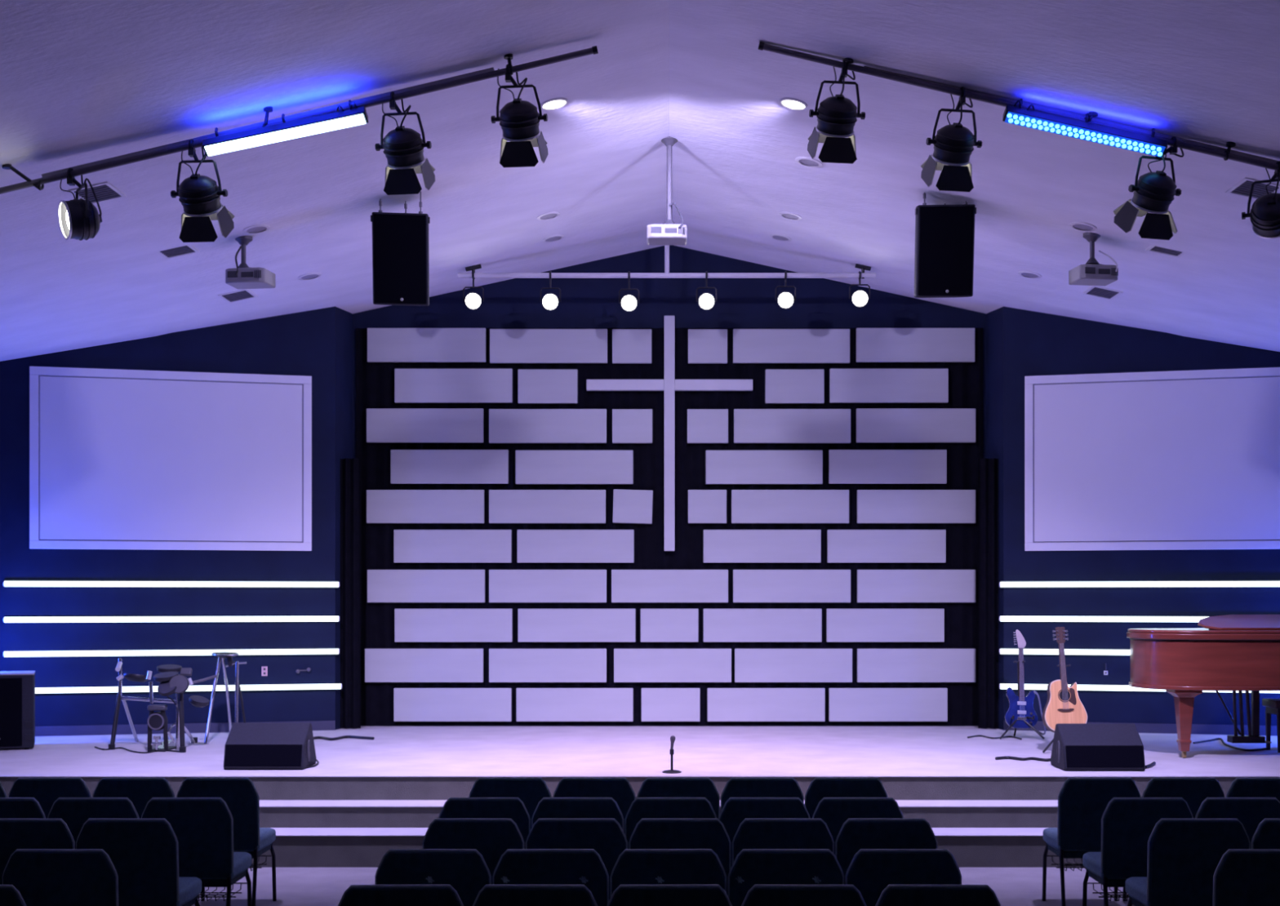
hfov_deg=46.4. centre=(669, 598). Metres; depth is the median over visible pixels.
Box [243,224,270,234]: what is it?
recessed light
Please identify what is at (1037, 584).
light bar
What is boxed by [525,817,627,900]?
chair
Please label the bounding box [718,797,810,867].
chair
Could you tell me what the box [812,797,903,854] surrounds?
chair
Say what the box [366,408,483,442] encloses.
decorative panel
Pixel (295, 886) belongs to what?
floor
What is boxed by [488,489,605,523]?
decorative panel
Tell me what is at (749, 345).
decorative panel
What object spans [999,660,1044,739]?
guitar stand
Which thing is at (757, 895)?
chair
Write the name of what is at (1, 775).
trim
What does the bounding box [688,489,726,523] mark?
decorative panel
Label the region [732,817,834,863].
chair
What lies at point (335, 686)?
light bar
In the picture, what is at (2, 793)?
chair
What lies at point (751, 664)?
decorative panel
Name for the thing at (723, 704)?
decorative panel
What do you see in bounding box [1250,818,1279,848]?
chair
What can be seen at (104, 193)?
grille
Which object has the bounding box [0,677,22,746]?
grille
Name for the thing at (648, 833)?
chair
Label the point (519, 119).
lamp
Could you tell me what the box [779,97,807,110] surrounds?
recessed light
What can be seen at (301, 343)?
wall
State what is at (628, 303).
spotlight
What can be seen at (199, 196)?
lamp
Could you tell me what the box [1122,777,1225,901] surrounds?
chair
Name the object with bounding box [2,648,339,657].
light bar
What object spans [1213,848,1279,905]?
chair
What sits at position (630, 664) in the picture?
decorative panel
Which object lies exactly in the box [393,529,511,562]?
decorative panel
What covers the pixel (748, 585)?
decorative panel
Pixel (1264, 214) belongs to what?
lamp
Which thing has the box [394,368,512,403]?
decorative panel
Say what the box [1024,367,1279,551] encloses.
projection screen
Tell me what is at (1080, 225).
recessed light
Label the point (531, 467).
decorative panel
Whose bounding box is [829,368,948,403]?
decorative panel
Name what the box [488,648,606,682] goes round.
decorative panel
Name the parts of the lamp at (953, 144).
barn door, knob, barn door, barn door, barn door, knob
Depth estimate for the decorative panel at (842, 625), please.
16.20 m
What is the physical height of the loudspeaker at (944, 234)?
0.894 m
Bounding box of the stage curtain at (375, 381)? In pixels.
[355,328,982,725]
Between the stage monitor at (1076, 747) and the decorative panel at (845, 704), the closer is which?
the stage monitor at (1076, 747)
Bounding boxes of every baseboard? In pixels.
[35,720,335,736]
[1004,720,1277,735]
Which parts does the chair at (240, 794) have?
leg, seat, leg, leg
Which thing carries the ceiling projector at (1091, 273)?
hanging from the ceiling
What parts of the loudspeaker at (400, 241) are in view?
suspension rod, suspension rod, suspension rod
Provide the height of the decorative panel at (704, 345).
0.368 m
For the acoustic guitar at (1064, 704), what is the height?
0.968 m
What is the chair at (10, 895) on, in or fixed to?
on the floor at (295, 886)
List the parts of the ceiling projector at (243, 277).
connector panel, ceiling plate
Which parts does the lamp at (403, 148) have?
knob, barn door, barn door, barn door, knob, barn door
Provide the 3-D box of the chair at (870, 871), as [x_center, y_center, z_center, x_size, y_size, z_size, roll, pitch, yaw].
[1.048,1.551,6.906,0.521,0.863,0.567,0,0,0]
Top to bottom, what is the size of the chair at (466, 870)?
0.863 m
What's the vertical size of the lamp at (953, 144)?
0.699 m
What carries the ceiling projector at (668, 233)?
hanging from the ceiling
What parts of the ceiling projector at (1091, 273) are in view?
ceiling plate, connector panel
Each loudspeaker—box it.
[370,191,430,306]
[914,192,976,297]
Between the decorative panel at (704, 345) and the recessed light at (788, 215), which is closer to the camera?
the recessed light at (788, 215)
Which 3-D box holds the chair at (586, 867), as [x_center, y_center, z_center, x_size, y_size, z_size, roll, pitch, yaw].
[-0.532,1.551,6.906,0.521,0.863,0.567,0,0,0]
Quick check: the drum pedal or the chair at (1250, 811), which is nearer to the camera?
the chair at (1250, 811)
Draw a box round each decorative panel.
[364,648,483,682]
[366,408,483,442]
[366,489,484,523]
[367,328,485,362]
[367,569,484,602]
[390,449,508,484]
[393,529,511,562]
[393,688,511,721]
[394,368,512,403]
[394,608,512,642]
[488,408,606,443]
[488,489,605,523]
[488,569,606,602]
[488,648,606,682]
[489,328,607,363]
[515,450,633,484]
[515,688,633,721]
[516,529,634,562]
[517,368,577,403]
[517,608,635,642]
[611,569,728,602]
[612,328,651,363]
[612,408,652,443]
[612,488,653,524]
[613,648,731,682]
[640,608,698,642]
[640,688,700,721]
[687,408,728,443]
[688,328,727,363]
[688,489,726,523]
[702,529,821,562]
[702,608,822,642]
[705,450,822,484]
[706,688,825,721]
[731,489,848,523]
[733,328,849,363]
[733,408,850,443]
[733,569,850,602]
[734,648,852,682]
[764,368,824,403]
[826,529,946,562]
[826,608,944,642]
[828,449,946,484]
[828,688,947,721]
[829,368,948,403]
[856,328,974,362]
[856,408,975,442]
[857,489,975,523]
[857,569,975,602]
[857,648,975,682]
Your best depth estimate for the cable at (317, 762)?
12.32 m
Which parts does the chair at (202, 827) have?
seat, leg, leg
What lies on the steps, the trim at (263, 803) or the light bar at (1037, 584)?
the trim at (263, 803)
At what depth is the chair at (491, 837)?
7.58 m
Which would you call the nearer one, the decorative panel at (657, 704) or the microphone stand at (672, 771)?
the microphone stand at (672, 771)
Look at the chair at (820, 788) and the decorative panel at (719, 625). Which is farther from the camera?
the decorative panel at (719, 625)
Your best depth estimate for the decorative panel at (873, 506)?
16.20 m
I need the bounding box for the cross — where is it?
[586,315,752,551]
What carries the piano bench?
on the floor at (393, 749)
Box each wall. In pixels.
[0,306,335,726]
[335,306,352,729]
[352,245,986,725]
[986,306,1004,729]
[1004,306,1279,725]
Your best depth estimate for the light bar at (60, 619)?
15.33 m
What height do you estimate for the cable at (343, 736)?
0.028 m
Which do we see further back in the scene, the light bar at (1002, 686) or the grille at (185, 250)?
the light bar at (1002, 686)
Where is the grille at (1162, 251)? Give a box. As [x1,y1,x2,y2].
[1151,246,1182,256]
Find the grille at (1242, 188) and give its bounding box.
[1231,180,1279,198]
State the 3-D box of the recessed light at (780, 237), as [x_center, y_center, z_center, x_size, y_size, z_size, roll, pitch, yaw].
[1.114,-3.613,14.932,0.221,0.058,0.224,0,0,0]
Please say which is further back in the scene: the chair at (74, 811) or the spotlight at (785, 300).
the spotlight at (785, 300)
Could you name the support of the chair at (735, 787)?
on the floor at (295, 886)
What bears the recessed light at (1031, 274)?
in the ceiling
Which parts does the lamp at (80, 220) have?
knob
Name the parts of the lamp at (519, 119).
knob, barn door, barn door, barn door, barn door, knob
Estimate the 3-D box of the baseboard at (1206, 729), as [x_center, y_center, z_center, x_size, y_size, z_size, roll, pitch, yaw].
[5.143,1.340,15.388,3.309,0.100,0.020,0,0,14]
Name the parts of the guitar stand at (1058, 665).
leg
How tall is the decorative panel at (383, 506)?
0.363 m
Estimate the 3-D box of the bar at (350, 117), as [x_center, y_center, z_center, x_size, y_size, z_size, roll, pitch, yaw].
[-2.550,-3.130,9.910,1.097,0.385,0.112,0,0,0]
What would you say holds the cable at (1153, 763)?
on the floor at (393, 749)
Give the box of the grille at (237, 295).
[222,290,253,302]
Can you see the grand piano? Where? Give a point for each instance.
(1240, 653)
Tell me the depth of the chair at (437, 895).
5.82 m
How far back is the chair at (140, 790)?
9.32 m
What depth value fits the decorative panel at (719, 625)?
16.20 m
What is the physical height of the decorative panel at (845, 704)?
0.363 m
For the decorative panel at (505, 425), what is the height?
0.368 m
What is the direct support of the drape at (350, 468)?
hanging from the wall at (344, 319)
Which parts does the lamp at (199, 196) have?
knob, barn door, barn door, barn door, knob, barn door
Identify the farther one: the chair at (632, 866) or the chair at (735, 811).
the chair at (735, 811)
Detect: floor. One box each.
[0,725,1279,774]
[191,866,1135,905]
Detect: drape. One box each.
[340,457,360,728]
[977,457,998,728]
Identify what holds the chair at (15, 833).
on the floor at (295, 886)
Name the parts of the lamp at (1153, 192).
barn door, barn door, knob, barn door, barn door, knob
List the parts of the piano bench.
leg, seat, leg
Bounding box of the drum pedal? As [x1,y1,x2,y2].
[146,704,175,751]
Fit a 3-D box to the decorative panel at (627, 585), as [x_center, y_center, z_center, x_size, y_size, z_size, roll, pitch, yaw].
[0.004,-0.136,16.223,1.270,0.359,0.045,0,0,0]
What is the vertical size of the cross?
2.552 m
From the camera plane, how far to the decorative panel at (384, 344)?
16.20 m
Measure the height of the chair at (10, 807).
0.863 m
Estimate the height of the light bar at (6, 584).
0.060 m
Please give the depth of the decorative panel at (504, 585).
16.20 m
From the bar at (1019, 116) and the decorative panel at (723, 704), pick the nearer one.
the bar at (1019, 116)
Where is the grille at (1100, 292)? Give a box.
[1086,287,1119,298]
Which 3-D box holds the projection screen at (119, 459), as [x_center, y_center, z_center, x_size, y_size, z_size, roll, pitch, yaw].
[-5.110,-1.422,15.384,2.765,1.840,0.038,0,0,-14]
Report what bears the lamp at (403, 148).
hanging from the pipe at (487, 73)
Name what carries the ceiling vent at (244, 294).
in the ceiling
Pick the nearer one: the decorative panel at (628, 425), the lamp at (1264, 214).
the lamp at (1264, 214)
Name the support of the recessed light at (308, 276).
in the ceiling
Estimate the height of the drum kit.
0.849 m
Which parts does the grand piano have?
leg, lid, moulding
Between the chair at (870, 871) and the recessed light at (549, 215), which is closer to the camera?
the chair at (870, 871)
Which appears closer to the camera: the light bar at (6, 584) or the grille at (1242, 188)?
the grille at (1242, 188)
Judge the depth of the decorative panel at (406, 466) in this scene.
16.20 m
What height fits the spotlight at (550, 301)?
0.413 m
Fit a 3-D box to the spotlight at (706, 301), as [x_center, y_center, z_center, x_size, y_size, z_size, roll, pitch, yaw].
[0.382,-3.160,15.355,0.215,0.409,0.205,0,0,0]
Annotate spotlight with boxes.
[462,271,484,310]
[540,271,560,311]
[618,271,639,311]
[696,271,716,310]
[775,271,795,309]
[848,271,870,307]
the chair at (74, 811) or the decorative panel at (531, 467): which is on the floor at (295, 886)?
the chair at (74, 811)
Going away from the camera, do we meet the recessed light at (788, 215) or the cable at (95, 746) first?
the cable at (95, 746)
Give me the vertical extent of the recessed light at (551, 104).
0.057 m
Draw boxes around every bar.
[2,581,339,587]
[2,616,339,622]
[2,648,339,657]
[35,683,342,693]
[202,100,368,156]
[457,245,875,279]
[999,581,1279,587]
[999,616,1208,622]
[999,648,1129,655]
[999,683,1279,693]
[1002,98,1167,157]
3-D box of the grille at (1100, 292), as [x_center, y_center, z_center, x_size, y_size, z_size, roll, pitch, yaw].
[4.165,-2.943,14.352,0.237,0.064,0.320,0,0,0]
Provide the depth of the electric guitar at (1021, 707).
14.79 m
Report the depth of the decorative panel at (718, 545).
16.20 m
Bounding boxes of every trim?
[0,774,1279,777]
[259,800,1057,807]
[271,827,1047,835]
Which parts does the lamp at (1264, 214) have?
knob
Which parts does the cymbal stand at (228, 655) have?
leg, leg, arm, leg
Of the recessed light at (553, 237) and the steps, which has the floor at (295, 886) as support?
the steps
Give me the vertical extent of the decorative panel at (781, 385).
0.368 m
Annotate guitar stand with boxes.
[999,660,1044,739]
[1042,664,1071,752]
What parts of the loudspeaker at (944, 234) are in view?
suspension rod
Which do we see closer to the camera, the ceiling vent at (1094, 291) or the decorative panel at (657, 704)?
the ceiling vent at (1094, 291)
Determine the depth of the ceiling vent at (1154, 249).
12.61 m
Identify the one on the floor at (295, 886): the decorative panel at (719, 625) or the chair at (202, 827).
the chair at (202, 827)
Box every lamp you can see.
[57,167,102,240]
[170,138,234,242]
[374,91,435,195]
[490,64,548,168]
[807,59,865,164]
[920,86,982,192]
[1113,136,1183,239]
[1241,160,1279,239]
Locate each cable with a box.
[94,746,182,753]
[305,759,319,768]
[313,735,374,740]
[967,734,1022,739]
[995,755,1050,761]
[1145,761,1155,768]
[1192,737,1266,751]
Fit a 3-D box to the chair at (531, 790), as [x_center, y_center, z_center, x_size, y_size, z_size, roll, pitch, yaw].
[-0.996,1.551,9.576,0.521,0.863,0.567,0,0,0]
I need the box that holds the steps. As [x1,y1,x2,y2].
[0,777,1236,866]
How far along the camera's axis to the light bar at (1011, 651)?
15.58 m
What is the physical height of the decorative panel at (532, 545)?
0.359 m
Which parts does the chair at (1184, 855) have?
leg, seat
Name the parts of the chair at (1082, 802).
leg, leg, seat, leg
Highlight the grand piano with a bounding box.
[1126,614,1279,758]
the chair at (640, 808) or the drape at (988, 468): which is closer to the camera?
the chair at (640, 808)
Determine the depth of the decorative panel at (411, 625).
16.20 m
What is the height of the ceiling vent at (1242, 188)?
0.074 m
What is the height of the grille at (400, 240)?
0.706 m
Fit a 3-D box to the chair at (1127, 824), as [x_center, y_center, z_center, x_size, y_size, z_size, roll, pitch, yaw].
[2.692,1.551,8.636,0.521,0.863,0.567,0,0,0]
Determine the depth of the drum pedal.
13.54 m
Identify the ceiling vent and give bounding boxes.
[67,182,126,204]
[156,244,199,259]
[217,288,257,303]
[1082,285,1123,300]
[1145,245,1185,257]
[1225,177,1279,199]
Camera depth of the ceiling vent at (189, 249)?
12.65 m
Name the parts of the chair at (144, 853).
seat, leg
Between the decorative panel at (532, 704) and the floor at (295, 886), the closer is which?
the floor at (295, 886)
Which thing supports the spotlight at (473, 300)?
hanging from the bar at (666, 274)
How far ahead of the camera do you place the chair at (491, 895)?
5.82 m
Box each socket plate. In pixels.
[261,666,267,675]
[1103,662,1107,675]
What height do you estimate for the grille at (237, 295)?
0.064 m
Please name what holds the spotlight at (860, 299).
hanging from the bar at (666, 274)
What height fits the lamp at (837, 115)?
0.696 m
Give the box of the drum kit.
[108,657,217,752]
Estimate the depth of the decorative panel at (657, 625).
16.20 m
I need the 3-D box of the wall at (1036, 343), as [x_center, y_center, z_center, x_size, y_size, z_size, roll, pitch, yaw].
[5.160,-0.564,15.456,3.309,5.089,0.120,0,0,14]
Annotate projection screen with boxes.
[29,366,311,551]
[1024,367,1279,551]
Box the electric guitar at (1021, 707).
[1004,629,1045,734]
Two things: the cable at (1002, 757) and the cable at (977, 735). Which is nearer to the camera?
the cable at (1002, 757)
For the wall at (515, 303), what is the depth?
16.30 m
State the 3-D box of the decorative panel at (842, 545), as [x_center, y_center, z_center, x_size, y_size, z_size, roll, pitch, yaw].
[2.360,-0.569,16.223,1.287,0.359,0.045,0,0,0]
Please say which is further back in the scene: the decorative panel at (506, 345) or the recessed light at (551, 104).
the decorative panel at (506, 345)
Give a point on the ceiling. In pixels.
(82, 82)
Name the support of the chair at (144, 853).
on the floor at (295, 886)
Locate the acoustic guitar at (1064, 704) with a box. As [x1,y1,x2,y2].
[1042,626,1087,732]
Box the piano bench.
[1262,698,1279,752]
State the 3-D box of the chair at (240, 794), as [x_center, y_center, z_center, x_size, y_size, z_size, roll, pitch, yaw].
[-2.825,1.551,9.576,0.521,0.863,0.567,0,0,1]
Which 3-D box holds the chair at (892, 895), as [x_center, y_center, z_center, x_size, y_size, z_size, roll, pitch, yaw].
[1.054,1.551,6.076,0.521,0.863,0.567,0,0,1]
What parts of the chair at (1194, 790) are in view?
leg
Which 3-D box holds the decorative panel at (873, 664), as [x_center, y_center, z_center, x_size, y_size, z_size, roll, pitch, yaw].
[2.684,0.727,16.223,1.287,0.368,0.045,0,0,0]
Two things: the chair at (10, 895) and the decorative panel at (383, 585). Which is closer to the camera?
the chair at (10, 895)
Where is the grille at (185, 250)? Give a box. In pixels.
[160,245,194,257]
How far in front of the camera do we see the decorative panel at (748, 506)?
16.20 m
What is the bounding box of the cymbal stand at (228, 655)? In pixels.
[204,652,247,743]
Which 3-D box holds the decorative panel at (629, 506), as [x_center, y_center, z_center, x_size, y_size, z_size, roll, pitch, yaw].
[-0.398,-1.000,16.223,0.429,0.364,0.045,2,0,0]
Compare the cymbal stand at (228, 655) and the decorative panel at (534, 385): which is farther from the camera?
the decorative panel at (534, 385)
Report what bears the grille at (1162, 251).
attached to the ceiling vent at (1154, 249)
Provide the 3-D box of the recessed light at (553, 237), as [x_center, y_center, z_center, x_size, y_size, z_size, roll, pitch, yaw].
[-1.161,-3.603,14.922,0.221,0.058,0.224,0,0,0]
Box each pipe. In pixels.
[0,45,598,194]
[758,41,1278,170]
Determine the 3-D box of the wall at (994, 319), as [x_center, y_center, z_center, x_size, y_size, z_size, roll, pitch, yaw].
[3.547,-0.564,16.070,0.102,5.088,0.530,0,0,-9]
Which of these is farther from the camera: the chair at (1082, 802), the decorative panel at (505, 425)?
the decorative panel at (505, 425)
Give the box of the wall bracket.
[295,667,311,673]
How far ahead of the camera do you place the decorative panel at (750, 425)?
16.20 m
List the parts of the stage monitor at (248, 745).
panel, handle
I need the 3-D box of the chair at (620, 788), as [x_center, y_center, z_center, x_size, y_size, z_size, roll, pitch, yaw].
[-0.469,1.551,9.576,0.521,0.863,0.567,0,0,1]
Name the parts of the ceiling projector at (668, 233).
connector panel, ceiling plate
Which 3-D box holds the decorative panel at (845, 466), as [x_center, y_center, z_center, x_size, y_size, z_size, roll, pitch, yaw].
[2.373,-1.433,16.223,1.278,0.368,0.045,0,0,0]
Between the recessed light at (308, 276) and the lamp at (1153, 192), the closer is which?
the lamp at (1153, 192)
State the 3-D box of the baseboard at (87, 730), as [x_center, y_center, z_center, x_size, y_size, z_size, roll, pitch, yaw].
[-5.143,1.340,15.388,3.309,0.100,0.020,0,0,-14]
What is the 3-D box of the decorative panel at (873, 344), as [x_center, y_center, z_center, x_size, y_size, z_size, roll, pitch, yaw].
[2.675,-2.755,16.223,1.287,0.368,0.045,0,0,0]
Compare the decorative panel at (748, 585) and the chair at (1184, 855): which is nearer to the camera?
the chair at (1184, 855)
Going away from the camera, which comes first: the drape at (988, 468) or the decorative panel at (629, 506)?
the drape at (988, 468)
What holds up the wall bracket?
attached to the wall at (301, 343)
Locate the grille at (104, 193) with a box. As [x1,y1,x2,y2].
[74,184,120,202]
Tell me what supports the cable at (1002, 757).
on the floor at (393, 749)
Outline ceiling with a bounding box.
[0,0,1279,361]
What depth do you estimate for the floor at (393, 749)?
13.65 m
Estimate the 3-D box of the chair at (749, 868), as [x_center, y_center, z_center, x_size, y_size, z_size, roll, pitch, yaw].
[0.521,1.551,6.906,0.521,0.863,0.567,0,0,0]
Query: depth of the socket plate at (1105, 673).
15.54 m
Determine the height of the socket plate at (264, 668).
0.100 m
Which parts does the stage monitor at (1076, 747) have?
handle, panel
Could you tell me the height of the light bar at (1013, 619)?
0.060 m
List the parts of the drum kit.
rack leg, rack post, rack leg, rack post, rack leg, rack post, rack leg, rack leg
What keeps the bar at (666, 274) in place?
hanging from the ceiling
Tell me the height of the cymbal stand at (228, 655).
0.875 m
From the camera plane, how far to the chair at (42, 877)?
6.65 m
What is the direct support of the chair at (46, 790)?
on the floor at (295, 886)
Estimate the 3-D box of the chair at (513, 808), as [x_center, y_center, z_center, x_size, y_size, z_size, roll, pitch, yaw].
[-1.042,1.551,8.636,0.521,0.863,0.567,0,0,0]
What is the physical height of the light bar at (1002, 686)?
0.060 m
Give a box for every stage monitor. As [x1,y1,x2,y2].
[223,722,315,769]
[1050,723,1145,771]
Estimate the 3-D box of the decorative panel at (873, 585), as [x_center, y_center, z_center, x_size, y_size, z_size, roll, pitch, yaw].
[2.684,-0.136,16.223,1.287,0.359,0.045,0,0,0]
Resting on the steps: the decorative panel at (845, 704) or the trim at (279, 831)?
the trim at (279, 831)
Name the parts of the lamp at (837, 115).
knob, barn door, barn door, barn door, barn door, knob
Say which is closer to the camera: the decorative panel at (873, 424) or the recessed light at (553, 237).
the recessed light at (553, 237)
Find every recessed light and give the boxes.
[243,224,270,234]
[297,272,321,279]
[537,211,559,220]
[540,97,568,110]
[542,234,564,242]
[769,234,791,241]
[778,211,801,220]
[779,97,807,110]
[795,156,822,167]
[1017,271,1041,279]
[1069,222,1097,231]
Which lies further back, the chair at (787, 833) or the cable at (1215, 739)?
the cable at (1215, 739)
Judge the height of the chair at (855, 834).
0.863 m
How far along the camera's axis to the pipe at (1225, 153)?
9.94 m
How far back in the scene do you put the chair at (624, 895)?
5.82 m
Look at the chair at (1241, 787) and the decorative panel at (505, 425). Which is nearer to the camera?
the chair at (1241, 787)
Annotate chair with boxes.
[0,781,7,797]
[0,797,45,818]
[0,817,75,884]
[0,884,26,905]
[2,848,119,905]
[8,777,91,818]
[47,797,139,848]
[75,817,201,905]
[92,777,175,818]
[140,797,252,905]
[176,777,276,905]
[337,884,463,905]
[374,848,491,905]
[422,817,524,884]
[438,797,530,848]
[468,777,551,828]
[472,884,597,905]
[492,848,608,905]
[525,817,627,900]
[531,797,623,831]
[552,777,635,832]
[606,884,732,905]
[609,848,726,897]
[624,797,716,848]
[628,817,730,893]
[636,777,719,818]
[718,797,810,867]
[720,777,804,811]
[727,848,844,905]
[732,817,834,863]
[741,884,866,905]
[804,777,888,817]
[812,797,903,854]
[835,817,937,884]
[845,848,961,905]
[875,884,1000,905]
[1042,777,1141,905]
[1082,797,1193,905]
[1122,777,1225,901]
[1124,817,1249,905]
[1195,797,1279,848]
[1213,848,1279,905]
[1225,777,1279,801]
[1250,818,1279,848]
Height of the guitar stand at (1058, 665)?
0.793 m
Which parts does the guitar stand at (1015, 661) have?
leg, leg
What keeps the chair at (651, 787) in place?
on the floor at (295, 886)
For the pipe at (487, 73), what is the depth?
9.94 m
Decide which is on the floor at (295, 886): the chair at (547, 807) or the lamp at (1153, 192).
the chair at (547, 807)
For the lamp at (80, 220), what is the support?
hanging from the pipe at (487, 73)
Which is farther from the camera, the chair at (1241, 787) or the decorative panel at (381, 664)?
the decorative panel at (381, 664)
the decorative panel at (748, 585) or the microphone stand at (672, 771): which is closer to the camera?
the microphone stand at (672, 771)
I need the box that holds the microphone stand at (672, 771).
[662,735,681,773]
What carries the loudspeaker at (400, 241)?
hanging from the ceiling
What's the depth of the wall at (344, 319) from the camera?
15.91 m
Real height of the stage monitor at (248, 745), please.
0.363 m
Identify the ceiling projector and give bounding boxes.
[225,235,275,288]
[647,136,686,245]
[1068,232,1118,285]
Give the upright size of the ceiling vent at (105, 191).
0.074 m
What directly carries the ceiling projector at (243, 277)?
hanging from the ceiling
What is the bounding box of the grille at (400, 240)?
[373,213,426,303]

